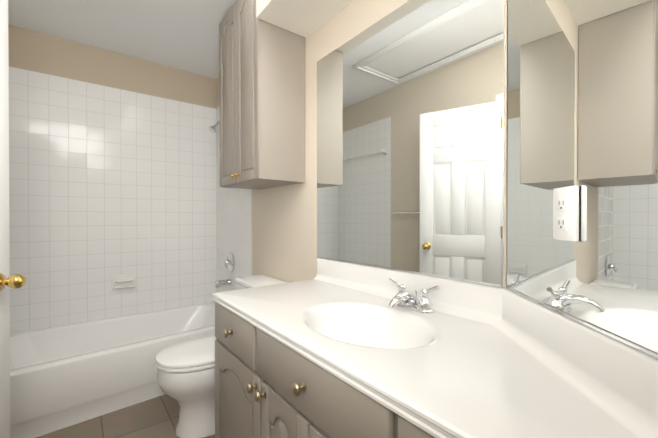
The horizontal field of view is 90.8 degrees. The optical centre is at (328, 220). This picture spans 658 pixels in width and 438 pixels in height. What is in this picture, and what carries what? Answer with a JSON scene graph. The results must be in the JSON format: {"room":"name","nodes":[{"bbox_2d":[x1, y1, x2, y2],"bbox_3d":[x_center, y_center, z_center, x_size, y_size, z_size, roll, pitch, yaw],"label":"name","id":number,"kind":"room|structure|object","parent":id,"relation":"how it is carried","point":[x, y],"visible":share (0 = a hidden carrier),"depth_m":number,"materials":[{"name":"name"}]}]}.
{"room":"bathroom","nodes":[
{"label":"bathroom","id":0,"kind":"room"},
{"bbox_2d":[8,25,216,332],"bbox_3d":[-1.713,-0.104,2.695,1.720,2.500,0.100,0,0,-37],"label":"wall","id":1,"kind":"structure","parent":0,"point":[112,163],"depth_m":2.58,"materials":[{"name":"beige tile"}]},
{"bbox_2d":[112,274,135,289],"bbox_3d":[-1.660,0.501,2.635,0.166,0.110,0.059,0,0,-37],"label":"soap dish","id":2,"kind":"object","parent":1,"relation":"attached to","point":[123,281],"visible":1,"depth_m":2.63,"materials":[{"name":"white ceramic"}]},
{"bbox_2d":[8,0,235,78],"bbox_3d":[-0.588,-1.407,1.220,1.720,0.120,3.800,0,0,-37],"label":"ceiling","id":3,"kind":"structure","parent":0,"point":[181,34],"depth_m":2.25,"materials":[{"name":"white paint"}]},
{"bbox_2d":[36,394,214,437],"bbox_3d":[-1.096,1.180,0.844,3.000,0.050,3.800,0,0,-37],"label":"floor","id":4,"kind":"structure","parent":0,"point":[157,417],"depth_m":1.83,"materials":[{"name":"tile"}]},
{"bbox_2d":[10,302,214,437],"bbox_3d":[-1.420,0.965,2.319,1.514,0.365,0.857,0,0,-37],"label":"bathtub","id":5,"kind":"object","parent":4,"relation":"on","point":[64,376],"visible":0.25,"depth_m":2.01,"materials":[{"name":"white ceramic"}]},
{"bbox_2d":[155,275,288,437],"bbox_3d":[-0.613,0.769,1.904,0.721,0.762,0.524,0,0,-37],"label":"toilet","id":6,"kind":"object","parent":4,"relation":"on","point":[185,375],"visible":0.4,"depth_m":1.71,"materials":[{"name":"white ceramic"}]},
{"bbox_2d":[211,258,657,437],"bbox_3d":[0.198,0.682,0.914,0.651,0.945,1.662,0,0,-37],"label":"bathroom vanity","id":7,"kind":"object","parent":4,"relation":"on","point":[335,349],"visible":1,"depth_m":0.79,"materials":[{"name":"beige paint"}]},
{"bbox_2d":[389,277,439,313],"bbox_3d":[0.266,0.268,1.146,0.152,0.097,0.212,0,0,-37],"label":"faucet","id":8,"kind":"object","parent":7,"relation":"on","point":[404,302],"depth_m":1.13,"materials":[{"name":"silver metal"}]},
{"bbox_2d":[256,0,352,37],"bbox_3d":[-0.006,-1.196,0.686,1.247,0.295,2.043,0,0,-37],"label":"ceiling","id":9,"kind":"structure","parent":0,"point":[305,18],"depth_m":1.65,"materials":[{"name":"beige paint"}]},
{"bbox_2d":[217,0,506,291],"bbox_3d":[-0.210,-0.101,2.065,0.100,2.500,2.728,0,0,-37],"label":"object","id":10,"kind":"structure","parent":0,"point":[271,232],"depth_m":2.00,"materials":[{"name":"beige paint"}]},
{"bbox_2d":[209,122,218,132],"bbox_3d":[-0.930,-0.808,2.762,0.186,0.148,0.072,0,0,-37],"label":"shower head","id":11,"kind":"object","parent":10,"relation":"attached to","point":[212,128],"visible":0.48,"depth_m":2.72},
{"bbox_2d":[215,278,231,287],"bbox_3d":[-0.909,0.538,2.785,0.134,0.066,0.062,0,0,-37],"label":"tub spout","id":12,"kind":"object","parent":10,"relation":"attached to","point":[220,283],"visible":1,"depth_m":2.77,"materials":[{"name":"silver metal"}]},
{"bbox_2d":[224,253,233,271],"bbox_3d":[-0.883,0.365,2.804,0.066,0.160,0.160,0,0,-37],"label":"tub valve","id":13,"kind":"object","parent":10,"relation":"attached to","point":[229,262],"visible":1,"depth_m":2.79,"materials":[{"name":"silver metal"}]},
{"bbox_2d":[219,0,304,189],"bbox_3d":[-0.448,-0.784,2.023,0.320,1.125,0.606,0,0,-37],"label":"upper cabinet","id":14,"kind":"object","parent":10,"relation":"attached to","point":[261,104],"visible":1,"depth_m":1.82,"materials":[{"name":"beige paint"}]},
{"bbox_2d":[317,0,504,287],"bbox_3d":[0.235,-0.330,1.389,0.008,1.074,0.990,0,0,-37],"label":"vanity mirror","id":15,"kind":"object","parent":10,"relation":"attached to","point":[410,136],"visible":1,"depth_m":1.25,"materials":[{"name":"clear glass"}]},
{"bbox_3d":[0.570,-0.092,0.343,1.038,2.500,1.071,0,0,-37],"label":"wall","id":16,"kind":"structure","parent":0,"visible":0},
{"bbox_2d":[553,185,578,241],"bbox_3d":[0.509,-0.014,0.701,0.016,0.116,0.072,0,0,5],"label":"electrical outlet plate","id":17,"kind":"object","parent":16,"relation":"attached to","point":[565,213],"visible":1,"depth_m":0.69,"materials":[{"name":"white plastic"}]},
{"bbox_2d":[506,0,657,358],"bbox_3d":[0.503,-0.326,0.501,0.008,1.074,0.976,0,0,5],"label":"mirror","id":18,"kind":"object","parent":16,"relation":"attached to","point":[582,94],"visible":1,"depth_m":0.64,"materials":[{"name":"clear glass"}]},
{"bbox_3d":[-0.925,0.104,0.349,0.116,2.107,0.729,0,0,-37],"label":"door frame","id":19,"kind":"structure","parent":0,"visible":0},
{"bbox_2d":[0,0,25,437],"bbox_3d":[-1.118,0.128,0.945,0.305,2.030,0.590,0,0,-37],"label":"door","id":20,"kind":"structure","parent":19,"relation":"attached to","point":[8,281],"depth_m":1.20,"materials":[{"name":"white paint"}]}
]}

